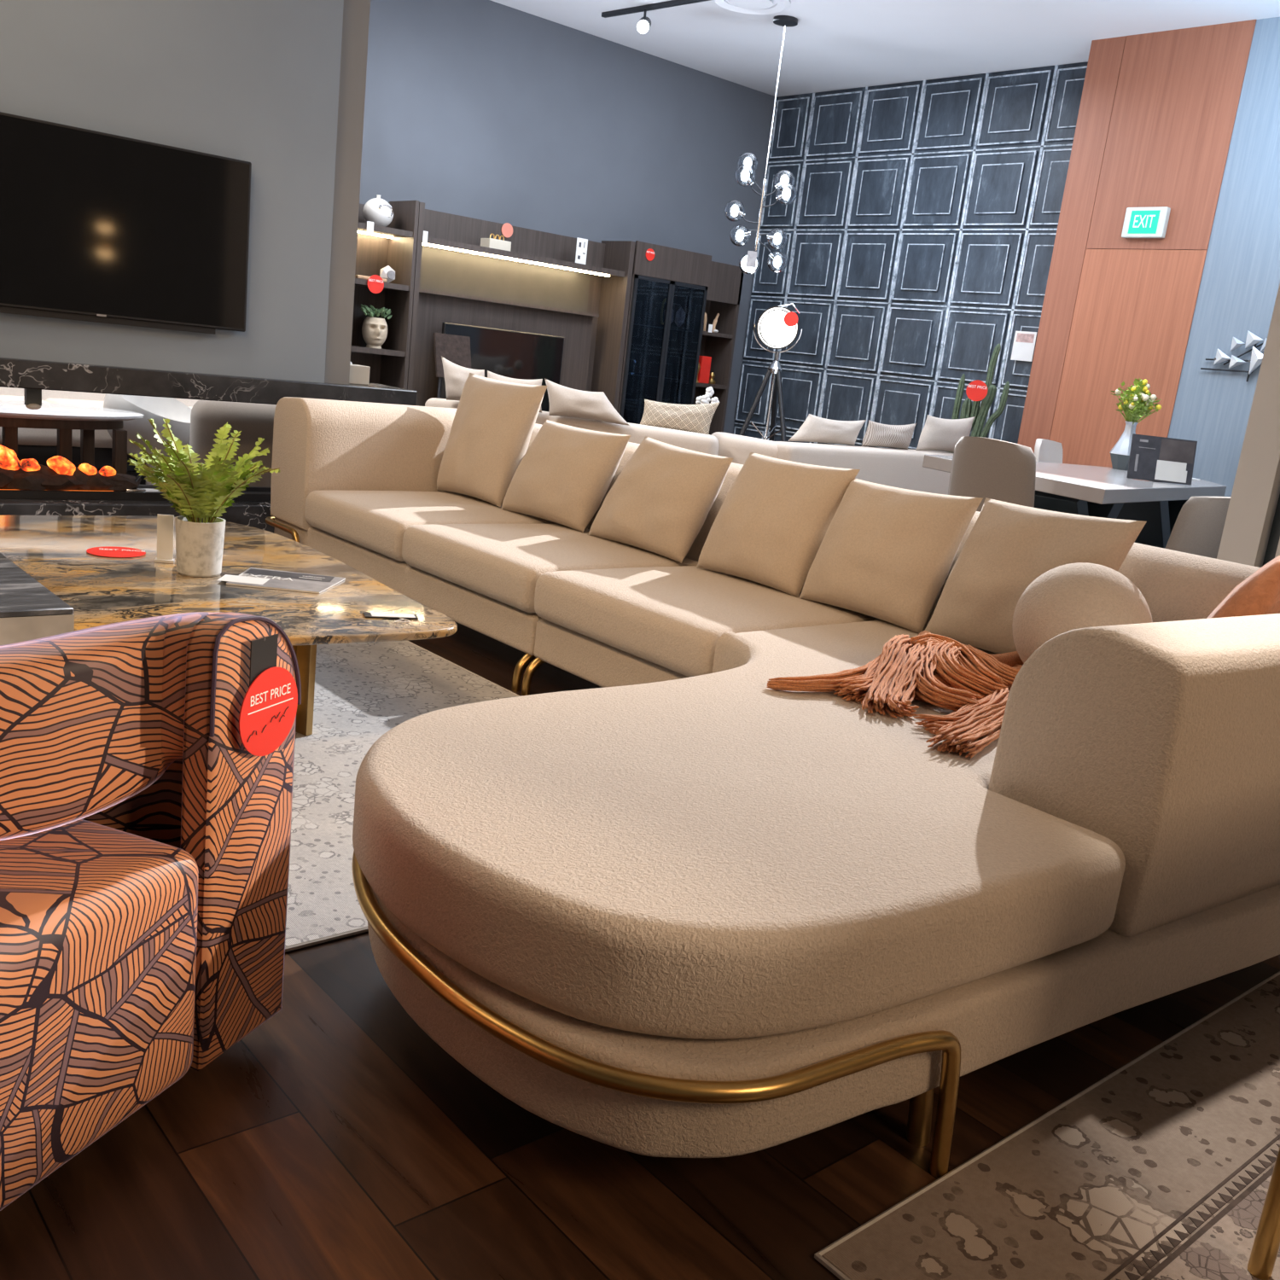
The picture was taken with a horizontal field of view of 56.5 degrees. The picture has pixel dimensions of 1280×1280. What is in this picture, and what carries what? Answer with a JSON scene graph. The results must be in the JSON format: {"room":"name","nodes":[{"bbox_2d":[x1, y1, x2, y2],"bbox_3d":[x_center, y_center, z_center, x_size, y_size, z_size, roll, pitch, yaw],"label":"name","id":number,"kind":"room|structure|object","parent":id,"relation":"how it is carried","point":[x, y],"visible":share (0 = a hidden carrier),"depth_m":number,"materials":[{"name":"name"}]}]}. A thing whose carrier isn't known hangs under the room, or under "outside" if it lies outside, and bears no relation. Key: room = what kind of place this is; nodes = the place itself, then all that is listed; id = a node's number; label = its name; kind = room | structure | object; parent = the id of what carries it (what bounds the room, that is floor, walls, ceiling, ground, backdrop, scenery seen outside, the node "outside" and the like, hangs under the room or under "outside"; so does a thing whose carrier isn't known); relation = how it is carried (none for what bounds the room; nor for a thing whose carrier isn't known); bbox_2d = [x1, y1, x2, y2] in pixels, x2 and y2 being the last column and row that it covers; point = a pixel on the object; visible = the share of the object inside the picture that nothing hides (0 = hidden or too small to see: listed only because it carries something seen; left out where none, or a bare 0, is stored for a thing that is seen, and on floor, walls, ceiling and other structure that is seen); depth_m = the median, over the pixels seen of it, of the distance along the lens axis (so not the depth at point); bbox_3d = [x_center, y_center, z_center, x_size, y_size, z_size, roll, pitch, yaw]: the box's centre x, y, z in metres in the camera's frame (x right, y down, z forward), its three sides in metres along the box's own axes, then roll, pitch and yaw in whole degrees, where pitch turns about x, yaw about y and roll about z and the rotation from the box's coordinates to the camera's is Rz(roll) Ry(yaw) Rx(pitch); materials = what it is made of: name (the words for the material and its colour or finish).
{"room":"store","nodes":[
{"label":"store","id":0,"kind":"room"},
{"bbox_2d":[0,0,343,383],"bbox_3d":[-3.280,-2.344,5.157,4.066,3.820,0.350,-5,18,-41],"label":"wall","id":1,"kind":"structure","parent":0,"point":[256,82],"depth_m":5.91,"materials":[{"name":"grey paint"}]},
{"bbox_2d":[0,111,251,334],"bbox_3d":[-2.588,-1.944,5.622,1.505,0.860,0.068,-5,18,-41],"label":"television","id":2,"kind":"object","parent":1,"relation":"attached to","point":[96,226],"visible":1,"depth_m":5.67,"materials":[{"name":"black plastic"}]},
{"bbox_2d":[324,0,370,384],"bbox_3d":[-1.642,-2.906,6.449,0.168,2.958,0.315,-5,18,-41],"label":"pillar","id":3,"kind":"structure","parent":1,"relation":"attached to","point":[356,13],"depth_m":6.44,"materials":[{"name":"grey paint"}]},
{"bbox_2d":[174,515,225,576],"bbox_3d":[-1.351,-0.288,3.657,0.145,0.168,0.145,-5,18,-41],"label":"pot","id":4,"kind":"object","parent":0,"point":[200,539],"depth_m":3.61,"materials":[{"name":"ceramic"}]},
{"bbox_2d":[359,0,776,433],"bbox_3d":[-2.652,-3.179,8.977,10.100,3.820,0.120,-5,18,-41],"label":"wall","id":5,"kind":"structure","parent":0,"point":[488,110],"depth_m":10.19,"materials":[{"name":"paint"}]},
{"bbox_2d":[0,471,1279,1279],"bbox_3d":[0.053,0.726,2.410,15.120,0.100,15.060,-5,18,-41],"label":"floor","id":6,"kind":"structure","parent":0,"point":[336,1139],"depth_m":1.78,"materials":[{"name":"brown wood"}]},
{"bbox_2d":[0,399,143,474],"bbox_3d":[-3.474,-1.001,6.514,1.452,0.556,0.726,-5,18,-41],"label":"side table","id":7,"kind":"object","parent":6,"relation":"on","point":[14,415],"visible":0.73,"depth_m":6.51,"materials":[{"name":"white paint"}]},
{"bbox_2d":[0,386,199,471],"bbox_3d":[-3.813,-1.455,7.661,4.000,0.830,0.800,-5,18,-41],"label":"sofa","id":8,"kind":"object","parent":6,"relation":"on","point":[40,445],"visible":0.16,"depth_m":7.53,"materials":[{"name":"white fabric"}]},
{"bbox_2d":[0,395,57,445],"bbox_3d":[-4.496,-1.325,6.931,2.000,0.260,0.560,-5,18,-41],"label":"seat cushion","id":9,"kind":"object","parent":8,"relation":"on","point":[26,436],"depth_m":7.31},
{"bbox_2d":[45,398,192,448],"bbox_3d":[-2.984,-1.458,8.233,2.000,0.260,0.560,-5,18,-41],"label":"seat cushion","id":10,"kind":"object","parent":8,"relation":"on","point":[102,439],"depth_m":7.56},
{"bbox_2d":[103,393,191,484],"bbox_3d":[-3.053,-1.242,7.444,0.560,0.690,0.560,-5,18,-41],"label":"shell chair","id":11,"kind":"object","parent":6,"relation":"on","point":[157,409],"visible":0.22,"depth_m":7.26,"materials":[{"name":"plastic"}]},
{"bbox_2d":[0,611,301,1210],"bbox_3d":[-0.984,0.366,1.530,0.490,0.768,1.107,11,14,19],"label":"armchair","id":12,"kind":"object","parent":6,"relation":"on","point":[145,851],"visible":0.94,"depth_m":1.70,"materials":[{"name":"orange fabric"}]},
{"bbox_2d":[238,634,297,756],"bbox_3d":[-0.560,0.084,1.800,0.008,0.187,0.138,11,14,18],"label":"price tag","id":13,"kind":"object","parent":12,"relation":"hanging from","point":[268,711],"visible":1,"depth_m":1.79,"materials":[{"name":"paper"}]},
{"bbox_2d":[0,357,417,533],"bbox_3d":[-3.235,-0.930,5.667,4.610,0.862,0.490,-5,18,-41],"label":"fireplace","id":14,"kind":"object","parent":6,"relation":"on","point":[60,488],"visible":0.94,"depth_m":6.00,"materials":[{"name":"black stone"}]},
{"bbox_2d":[0,484,270,500],"bbox_3d":[-3.060,-0.749,5.974,2.650,0.039,0.280,-5,18,-41],"label":"tray","id":15,"kind":"object","parent":14,"relation":"on","point":[88,492],"depth_m":6.07,"materials":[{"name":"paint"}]},
{"bbox_2d":[189,399,276,487],"bbox_3d":[-2.375,-1.144,7.343,0.920,0.700,0.849,-5,18,-41],"label":"armchair","id":16,"kind":"object","parent":6,"relation":"on","point":[254,421],"visible":0.17,"depth_m":6.85,"materials":[{"name":"beige fabric"}]},
{"bbox_2d":[350,193,419,389],"bbox_3d":[-2.151,-2.344,9.322,0.555,2.160,0.420,-5,18,-41],"label":"shelving unit","id":17,"kind":"object","parent":6,"relation":"on","point":[393,245],"visible":0.34,"depth_m":9.37,"materials":[{"name":"brown wood"}]},
{"bbox_2d":[349,361,370,384],"bbox_3d":[-1.681,-1.549,6.868,0.205,0.131,0.130,-5,18,-41],"label":"tissue box","id":18,"kind":"object","parent":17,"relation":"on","point":[359,375],"visible":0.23,"depth_m":6.85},
{"bbox_2d":[367,274,383,293],"bbox_3d":[-2.004,-2.698,9.034,0.136,0.136,0.005,-5,18,-41],"label":"disc","id":19,"kind":"object","parent":17,"relation":"hanging from","point":[375,284],"visible":1,"depth_m":9.03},
{"bbox_2d":[360,304,392,349],"bbox_3d":[-2.080,-2.450,9.320,0.236,0.322,0.228,10,14,12],"label":"planter","id":20,"kind":"object","parent":17,"relation":"on","point":[374,329],"visible":1,"depth_m":9.25,"materials":[{"name":"ceramic"}]},
{"bbox_2d":[362,194,393,226],"bbox_3d":[-1.998,-3.273,9.099,0.236,0.238,0.200,-5,18,-41],"label":"vase","id":21,"kind":"object","parent":17,"relation":"on","point":[378,211],"visible":0.89,"depth_m":9.03,"materials":[{"name":"ceramic"}]},
{"bbox_2d":[379,265,395,282],"bbox_3d":[-1.952,-2.832,9.228,0.129,0.137,0.085,-5,18,-41],"label":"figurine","id":22,"kind":"object","parent":17,"relation":"on","point":[387,273],"visible":0.98,"depth_m":9.20,"materials":[{"name":"white ceramic"}]},
{"bbox_2d":[285,640,520,952],"bbox_3d":[-1.891,0.218,3.347,3.279,0.012,3.234,-5,18,-41],"label":"area rug","id":23,"kind":"object","parent":6,"relation":"on","point":[363,691],"visible":0.19,"depth_m":3.47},
{"bbox_2d":[0,515,457,735],"bbox_3d":[-1.667,-0.028,3.624,1.664,0.389,1.877,-5,18,-41],"label":"coffee table","id":24,"kind":"object","parent":23,"relation":"on","point":[100,590],"visible":0.71,"depth_m":3.52,"materials":[{"name":"stone"}]},
{"bbox_2d":[0,552,74,645],"bbox_3d":[-1.740,-0.098,2.815,0.547,0.100,0.735,-5,18,-41],"label":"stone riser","id":25,"kind":"object","parent":24,"relation":"on","point":[29,610],"visible":0.93,"depth_m":2.70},
{"bbox_2d":[86,546,145,557],"bbox_3d":[-1.684,-0.284,3.835,0.180,0.002,0.176,-5,18,-41],"label":"disc","id":26,"kind":"object","parent":24,"relation":"on","point":[108,551],"visible":1,"depth_m":3.83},
{"bbox_2d":[154,514,174,563],"bbox_3d":[-1.500,-0.321,3.764,0.056,0.150,0.040,3,14,-16],"label":"sign holder","id":27,"kind":"object","parent":24,"relation":"on","point":[165,522],"visible":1,"depth_m":3.76,"materials":[{"name":"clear plastic"}]},
{"bbox_2d":[127,418,280,576],"bbox_3d":[-1.344,-0.427,3.616,0.435,0.457,0.470,-5,18,-41],"label":"potted fern","id":28,"kind":"object","parent":24,"relation":"on","point":[200,495],"visible":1,"depth_m":3.58,"materials":[{"name":"plant"}]},
{"bbox_2d":[217,567,345,593],"bbox_3d":[-1.114,-0.186,3.697,0.333,0.006,0.267,6,13,-1],"label":"brochure","id":29,"kind":"object","parent":24,"relation":"on","point":[252,577],"visible":1,"depth_m":3.68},
{"bbox_2d":[217,574,269,584],"bbox_3d":[-1.209,-0.185,3.637,0.135,0.001,0.095,5,13,-5],"label":"photo","id":30,"kind":"object","parent":29,"relation":"on","point":[241,578],"depth_m":3.64},
{"bbox_2d":[362,611,418,622],"bbox_3d":[-0.706,-0.064,3.389,0.150,0.004,0.104,2,14,-20],"label":"tag","id":31,"kind":"object","parent":24,"relation":"on","point":[367,614],"visible":1,"depth_m":3.40,"materials":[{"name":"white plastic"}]},
{"bbox_2d":[433,332,471,398],"bbox_3d":[-1.496,-1.814,9.503,0.436,1.202,0.194,-5,18,-41],"label":"board","id":32,"kind":"object","parent":6,"relation":"on","point":[456,349],"visible":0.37,"depth_m":9.40,"materials":[{"name":"fabric"}]},
{"bbox_2d":[407,201,635,412],"bbox_3d":[-1.100,-2.436,10.192,2.170,2.175,0.470,-5,18,-41],"label":"wall unit","id":33,"kind":"object","parent":6,"relation":"on","point":[538,286],"visible":0.31,"depth_m":10.22,"materials":[{"name":"brown wood"}]},
{"bbox_2d":[480,233,511,250],"bbox_3d":[-1.187,-3.276,9.807,0.210,0.123,0.140,-5,18,-41],"label":"trinket box","id":34,"kind":"object","parent":33,"relation":"on","point":[488,242],"visible":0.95,"depth_m":9.76,"materials":[{"name":"gold metal"}]},
{"bbox_2d":[437,322,564,412],"bbox_3d":[-1.181,-2.179,10.124,1.215,0.889,0.150,-5,18,-41],"label":"screen","id":35,"kind":"object","parent":33,"relation":"on","point":[508,353],"visible":0.37,"depth_m":10.11,"materials":[{"name":"glass"}]},
{"bbox_2d":[501,222,512,237],"bbox_3d":[-1.120,-3.459,10.057,0.116,0.116,0.006,-5,18,-41],"label":"disc","id":36,"kind":"object","parent":33,"relation":"attached to","point":[507,229],"visible":0.99,"depth_m":10.05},
{"bbox_2d":[422,237,625,277],"bbox_3d":[-1.021,-3.217,10.016,2.075,0.047,0.320,-5,18,-41],"label":"shelf","id":37,"kind":"object","parent":33,"relation":"attached to","point":[434,244],"depth_m":9.99,"materials":[{"name":"brown wood"}]},
{"bbox_2d":[575,237,587,264],"bbox_3d":[-0.509,-3.382,10.360,0.115,0.210,0.005,-5,18,-41],"label":"sign","id":38,"kind":"object","parent":33,"relation":"on","point":[581,248],"visible":0.97,"depth_m":10.36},
{"bbox_2d":[424,397,719,455],"bbox_3d":[-0.425,-1.312,8.903,2.240,0.745,0.950,11,14,18],"label":"sofa","id":39,"kind":"object","parent":6,"relation":"on","point":[703,443],"visible":0.12,"depth_m":8.23,"materials":[{"name":"beige fabric"}]},
{"bbox_2d":[441,355,484,400],"bbox_3d":[-1.256,-1.861,8.543,0.425,0.305,0.165,12,14,23],"label":"sofa cushion","id":40,"kind":"object","parent":39,"relation":"on","point":[456,376],"visible":0.62,"depth_m":8.51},
{"bbox_2d":[487,370,542,413],"bbox_3d":[-0.889,-1.759,8.432,0.466,0.243,0.157,11,14,18],"label":"sofa cushion","id":41,"kind":"object","parent":39,"relation":"on","point":[490,375],"visible":0.23,"depth_m":8.39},
{"bbox_2d":[544,378,629,425],"bbox_3d":[-0.369,-1.655,8.279,0.683,0.249,0.154,11,14,16],"label":"sofa cushion","id":42,"kind":"object","parent":39,"relation":"on","point":[564,401],"visible":1,"depth_m":8.24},
{"bbox_2d":[640,399,720,434],"bbox_3d":[0.268,-1.572,8.321,0.555,0.243,0.161,10,14,13],"label":"sofa cushion","id":43,"kind":"object","parent":39,"relation":"on","point":[695,418],"visible":0.87,"depth_m":8.26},
{"bbox_2d":[617,240,744,435],"bbox_3d":[0.238,-2.563,11.359,1.370,2.185,0.445,-5,18,-41],"label":"display cabinet","id":44,"kind":"object","parent":6,"relation":"on","point":[671,294],"visible":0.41,"depth_m":11.04,"materials":[{"name":"brown wood"}]},
{"bbox_2d":[698,355,711,383],"bbox_3d":[0.591,-2.633,11.583,0.125,0.254,0.140,-5,18,-41],"label":"book","id":45,"kind":"object","parent":44,"relation":"on","point":[705,362],"visible":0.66,"depth_m":11.53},
{"bbox_2d":[695,382,726,389],"bbox_3d":[0.564,-2.505,11.665,0.425,0.035,0.370,-5,18,-41],"label":"shelf","id":46,"kind":"object","parent":44,"relation":"attached to","point":[718,385],"depth_m":11.61,"materials":[{"name":"brown wood"}]},
{"bbox_2d":[703,312,719,332],"bbox_3d":[0.686,-3.059,11.469,0.203,0.189,0.062,-5,18,-41],"label":"ornament","id":47,"kind":"object","parent":44,"relation":"on","point":[715,320],"visible":0.81,"depth_m":11.50,"materials":[{"name":"beige wood"}]},
{"bbox_2d":[702,330,733,338],"bbox_3d":[0.619,-2.974,11.554,0.425,0.035,0.370,-5,18,-41],"label":"shelf","id":48,"kind":"object","parent":44,"relation":"attached to","point":[721,334],"depth_m":11.55,"materials":[{"name":"brown wood"}]},
{"bbox_2d":[738,302,802,442],"bbox_3d":[1.208,-2.012,10.380,0.759,1.798,0.666,-5,18,-41],"label":"tripod floor lamp","id":49,"kind":"object","parent":6,"relation":"on","point":[772,331],"visible":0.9,"depth_m":10.33,"materials":[{"name":"silver metal"}]},
{"bbox_2d":[783,311,797,326],"bbox_3d":[1.296,-2.753,10.221,0.124,0.124,0.004,8,13,6],"label":"disc","id":50,"kind":"object","parent":49,"relation":"hanging from","point":[790,319],"visible":1,"depth_m":10.22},
{"bbox_2d":[264,396,1279,1178],"bbox_3d":[-0.326,-0.172,3.946,2.916,0.846,4.838,-5,18,-41],"label":"sectional sofa","id":51,"kind":"object","parent":6,"relation":"on","point":[683,904],"visible":0.94,"depth_m":2.11,"materials":[{"name":"fabric"}]},
{"bbox_2d":[304,490,558,561],"bbox_3d":[-0.929,-0.534,5.397,0.872,0.184,0.879,-5,18,-41],"label":"seat cushion","id":52,"kind":"object","parent":51,"relation":"on","point":[373,523],"depth_m":5.17,"materials":[{"name":"fabric"}]},
{"bbox_2d":[436,372,547,506],"bbox_3d":[-0.724,-0.950,5.627,0.267,0.575,0.655,-5,18,-41],"label":"throw pillow","id":53,"kind":"object","parent":51,"relation":"on","point":[494,421],"visible":0.98,"depth_m":5.49,"materials":[{"name":"fabric"}]},
{"bbox_2d":[401,523,698,613],"bbox_3d":[-0.350,-0.311,4.747,0.872,0.184,0.906,-5,18,-41],"label":"seat cushion","id":54,"kind":"object","parent":51,"relation":"on","point":[500,566],"depth_m":4.52,"materials":[{"name":"fabric"}]},
{"bbox_2d":[500,419,631,532],"bbox_3d":[-0.338,-0.721,5.173,0.239,0.428,0.704,-5,18,-41],"label":"throw pillow","id":55,"kind":"object","parent":51,"relation":"on","point":[567,472],"visible":1,"depth_m":5.04,"materials":[{"name":"fabric"}]},
{"bbox_2d":[587,436,733,563],"bbox_3d":[0.061,-0.569,4.715,0.250,0.434,0.666,-5,18,-41],"label":"throw pillow","id":56,"kind":"object","parent":51,"relation":"on","point":[661,499],"visible":1,"depth_m":4.59,"materials":[{"name":"fabric"}]},
{"bbox_2d":[534,565,881,677],"bbox_3d":[0.238,-0.086,4.087,0.872,0.184,0.904,-5,18,-41],"label":"seat cushion","id":57,"kind":"object","parent":51,"relation":"on","point":[672,621],"depth_m":3.86,"materials":[{"name":"fabric"}]},
{"bbox_2d":[352,619,1125,1039],"bbox_3d":[0.441,0.267,2.720,2.368,0.177,1.494,-5,18,-41],"label":"cushion","id":58,"kind":"object","parent":51,"relation":"on","point":[721,853],"depth_m":1.93,"materials":[{"name":"fabric"}]},
{"bbox_2d":[696,451,860,597],"bbox_3d":[0.473,-0.426,4.261,0.242,0.457,0.593,-5,18,-41],"label":"throw pillow","id":59,"kind":"object","parent":51,"relation":"on","point":[771,525],"visible":0.94,"depth_m":4.16,"materials":[{"name":"fabric"}]},
{"bbox_2d":[798,478,983,633],"bbox_3d":[0.803,-0.292,3.897,0.245,0.440,0.567,-5,18,-41],"label":"throw pillow","id":60,"kind":"object","parent":51,"relation":"on","point":[887,553],"visible":1,"depth_m":3.79,"materials":[{"name":"fabric"}]},
{"bbox_2d":[766,630,1023,758],"bbox_3d":[0.806,0.084,3.027,0.571,0.112,0.994,18,17,39],"label":"throw blanket","id":61,"kind":"object","parent":51,"relation":"on","point":[943,672],"visible":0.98,"depth_m":2.89,"materials":[{"name":"fabric"}]},
{"bbox_2d":[925,497,1146,653],"bbox_3d":[1.141,-0.172,3.515,0.242,0.460,0.570,-5,18,-41],"label":"throw pillow","id":62,"kind":"object","parent":51,"relation":"on","point":[1009,545],"visible":0.75,"depth_m":3.48,"materials":[{"name":"fabric"}]},
{"bbox_2d":[1012,562,1152,663],"bbox_3d":[1.187,-0.032,3.203,0.356,0.352,0.356,-5,18,-41],"label":"cushion","id":63,"kind":"object","parent":51,"relation":"on","point":[1064,598],"visible":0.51,"depth_m":3.08,"materials":[{"name":"fabric"}]},
{"bbox_2d":[1206,555,1279,618],"bbox_3d":[1.542,-0.039,3.075,0.340,0.492,0.245,-5,18,-41],"label":"cushion","id":64,"kind":"object","parent":51,"relation":"on","point":[1259,594],"visible":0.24,"depth_m":2.94,"materials":[{"name":"fabric"}]},
{"bbox_2d":[711,431,953,494],"bbox_3d":[1.379,-1.120,8.960,2.080,0.755,1.060,-5,18,-41],"label":"sofa","id":65,"kind":"object","parent":6,"relation":"on","point":[903,468],"visible":0.17,"depth_m":8.35,"materials":[{"name":"beige fabric"}]},
{"bbox_2d":[787,413,866,446],"bbox_3d":[1.322,-1.475,8.360,0.720,0.195,0.173,-5,18,-41],"label":"sofa cushion","id":66,"kind":"object","parent":65,"relation":"on","point":[815,428],"visible":1,"depth_m":8.29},
{"bbox_2d":[861,419,916,449],"bbox_3d":[1.830,-1.504,8.719,0.540,0.200,0.169,-5,18,-41],"label":"sofa cushion","id":67,"kind":"object","parent":65,"relation":"on","point":[877,434],"visible":1,"depth_m":8.64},
{"bbox_2d":[915,414,975,452],"bbox_3d":[2.323,-1.573,9.054,0.630,0.290,0.161,-5,18,-41],"label":"sofa cushion","id":68,"kind":"object","parent":65,"relation":"on","point":[940,434],"visible":0.9,"depth_m":8.96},
{"bbox_2d":[948,343,1009,453],"bbox_3d":[2.634,-1.586,9.653,0.380,1.621,0.471,2,14,-17],"label":"cactus","id":69,"kind":"object","parent":6,"relation":"on","point":[980,412],"visible":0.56,"depth_m":9.54,"materials":[{"name":"green plant"}]},
{"bbox_2d":[965,379,987,401],"bbox_3d":[2.671,-1.977,9.445,0.164,0.164,0.005,10,14,14],"label":"disc","id":70,"kind":"object","parent":69,"relation":"attached to","point":[976,390],"visible":1,"depth_m":9.44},
{"bbox_2d":[948,436,1035,511],"bbox_3d":[1.994,-0.601,6.574,0.545,0.991,0.580,-3,16,-35],"label":"dining chair","id":71,"kind":"object","parent":6,"relation":"on","point":[997,469],"visible":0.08,"depth_m":6.30,"materials":[{"name":"beige fabric"}]},
{"bbox_2d":[814,971,1279,1279],"bbox_3d":[2.247,1.030,1.963,3.388,0.012,2.244,-5,18,-41],"label":"runner rug","id":72,"kind":"object","parent":6,"relation":"on","point":[1161,1167],"visible":0.99,"depth_m":1.89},
{"bbox_2d":[1247,1146,1279,1279],"bbox_3d":[1.490,0.632,1.660,0.870,0.728,0.768,-5,18,-41],"label":"side table","id":73,"kind":"object","parent":72,"relation":"on","point":[1266,1242],"visible":1,"depth_m":1.71,"materials":[{"name":"gold metal"}]},
{"bbox_2d":[1034,438,1062,463],"bbox_3d":[3.062,-0.945,8.629,0.545,0.951,0.420,18,18,41],"label":"dining chair","id":74,"kind":"object","parent":6,"relation":"on","point":[1046,450],"visible":0.05,"depth_m":8.71,"materials":[{"name":"fabric"}]},
{"bbox_2d":[922,454,1226,548],"bbox_3d":[2.743,-0.601,7.290,2.520,0.828,1.410,-5,18,-41],"label":"dining table","id":75,"kind":"object","parent":6,"relation":"on","point":[1083,490],"visible":0.34,"depth_m":6.75,"materials":[{"name":"paint"}]},
{"bbox_2d":[1109,378,1161,470],"bbox_3d":[3.318,-1.446,7.996,0.331,0.609,0.302,0,15,-25],"label":"flower vase","id":76,"kind":"object","parent":75,"relation":"on","point":[1138,399],"visible":0.99,"depth_m":7.96,"materials":[{"name":"ceramic"}]},
{"bbox_2d":[1126,433,1197,485],"bbox_3d":[3.076,-1.065,7.045,0.390,0.267,0.090,6,13,-3],"label":"display board","id":77,"kind":"object","parent":75,"relation":"on","point":[1152,458],"visible":0.98,"depth_m":7.02,"materials":[{"name":"paper"}]},
{"bbox_2d":[1158,438,1195,464],"bbox_3d":[3.166,-1.112,7.020,0.205,0.124,0.020,6,13,-3],"label":"picture","id":78,"kind":"object","parent":77,"relation":"on","point":[1171,450],"depth_m":7.02},
{"bbox_2d":[1164,496,1230,558],"bbox_3d":[2.421,-0.243,5.473,0.500,0.901,0.545,0,15,-27],"label":"dining chair","id":79,"kind":"object","parent":6,"relation":"on","point":[1198,528],"visible":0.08,"depth_m":5.14,"materials":[{"name":"beige fabric"}]},
{"bbox_3d":[0.465,-1.283,9.928,0.500,0.420,0.500,-5,18,-41],"label":"table","id":80,"kind":"object","parent":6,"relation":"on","visible":0},
{"bbox_2d":[695,386,719,404],"bbox_3d":[0.519,-1.771,9.770,0.246,0.606,0.166,-5,18,-41],"label":"sculpture","id":81,"kind":"object","parent":80,"relation":"on","point":[706,398],"visible":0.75,"depth_m":9.68,"materials":[{"name":"white ceramic"}]},
{"bbox_2d":[490,0,1279,97],"bbox_3d":[0.496,-3.078,1.505,15.120,0.130,15.060,-5,18,-41],"label":"ceiling","id":82,"kind":"structure","parent":0,"point":[834,44],"depth_m":9.32,"materials":[{"name":"paint"}]},
{"bbox_2d":[601,0,710,34],"bbox_3d":[0.627,-4.565,8.578,0.178,0.219,2.760,-6,18,-43],"label":"track light","id":83,"kind":"object","parent":82,"relation":"attached to","point":[644,24],"visible":1,"depth_m":9.13,"materials":[{"name":"black metal"}]},
{"bbox_2d":[710,0,791,14],"bbox_3d":[0.804,-4.674,8.726,0.600,0.035,0.600,-5,18,-41],"label":"ceiling vent","id":84,"kind":"object","parent":82,"relation":"in","point":[752,7],"visible":1,"depth_m":8.79,"materials":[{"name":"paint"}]},
{"bbox_2d":[724,15,797,274],"bbox_3d":[0.996,-3.833,9.311,0.551,1.885,0.227,7,13,1],"label":"pendant chandelier","id":85,"kind":"object","parent":82,"relation":"hanging from","point":[786,194],"visible":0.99,"depth_m":9.37,"materials":[{"name":"glass"}]},
{"bbox_2d":[745,250,757,267],"bbox_3d":[0.883,-3.012,9.419,0.075,0.120,0.004,7,13,3],"label":"tag","id":86,"kind":"object","parent":85,"relation":"hanging from","point":[752,256],"visible":1,"depth_m":9.42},
{"bbox_2d":[733,61,1087,452],"bbox_3d":[2.742,-2.884,10.394,0.137,3.826,4.930,-5,18,-41],"label":"wall","id":87,"kind":"structure","parent":0,"point":[921,224],"depth_m":10.63,"materials":[{"name":"blue paint"}]},
{"bbox_2d":[1010,331,1037,361],"bbox_3d":[3.161,-2.421,9.813,0.005,0.235,0.200,-5,18,-41],"label":"notice","id":88,"kind":"object","parent":87,"relation":"attached to","point":[1024,341],"visible":1,"depth_m":9.81,"materials":[{"name":"paper"}]},
{"bbox_2d":[1016,332,1034,343],"bbox_3d":[3.167,-2.484,9.796,0.001,0.070,0.160,-5,18,-41],"label":"photo","id":89,"kind":"object","parent":88,"relation":"attached to","point":[1021,337],"depth_m":9.79,"materials":[{"name":"paper"}]},
{"bbox_2d":[1017,19,1256,467],"bbox_3d":[3.674,-2.429,8.923,0.503,3.820,1.185,-5,18,-41],"label":"wall","id":90,"kind":"structure","parent":0,"point":[1157,112],"depth_m":8.62,"materials":[{"name":"red wood"}]},
{"bbox_2d":[1121,206,1170,238],"bbox_3d":[3.611,-2.981,8.508,0.059,0.206,0.310,-5,18,-41],"label":"exit sign","id":91,"kind":"object","parent":90,"relation":"attached to","point":[1138,222],"visible":1,"depth_m":8.48,"materials":[{"name":"green"}]},
{"bbox_2d":[1167,17,1279,496],"bbox_3d":[6.532,-1.270,5.452,0.134,3.820,8.095,-5,18,-41],"label":"wall","id":92,"kind":"structure","parent":0,"point":[1240,282],"depth_m":8.10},
{"bbox_2d":[1200,330,1267,381],"bbox_3d":[4.053,-1.935,8.099,0.081,0.330,0.450,-5,18,-41],"label":"wall sculpture","id":93,"kind":"object","parent":92,"relation":"attached to","point":[1256,357],"visible":0.94,"depth_m":8.05,"materials":[{"name":"silver metal"}]},
{"bbox_2d":[1216,283,1279,567],"bbox_3d":[2.629,-1.501,4.511,0.450,3.820,0.144,-5,18,-41],"label":"wall pillar","id":94,"kind":"structure","parent":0,"point":[1255,492],"depth_m":4.56,"materials":[{"name":"grey paint"}]},
{"bbox_3d":[3.153,-1.274,3.811,0.300,3.820,1.480,-5,18,-41],"label":"wall","id":95,"kind":"structure","parent":0,"visible":0},
{"bbox_2d":[1262,494,1279,566],"bbox_3d":[2.907,-1.364,4.072,0.120,3.820,0.918,-5,18,-41],"label":"door","id":96,"kind":"structure","parent":95,"relation":"in","point":[1274,537],"depth_m":4.61,"materials":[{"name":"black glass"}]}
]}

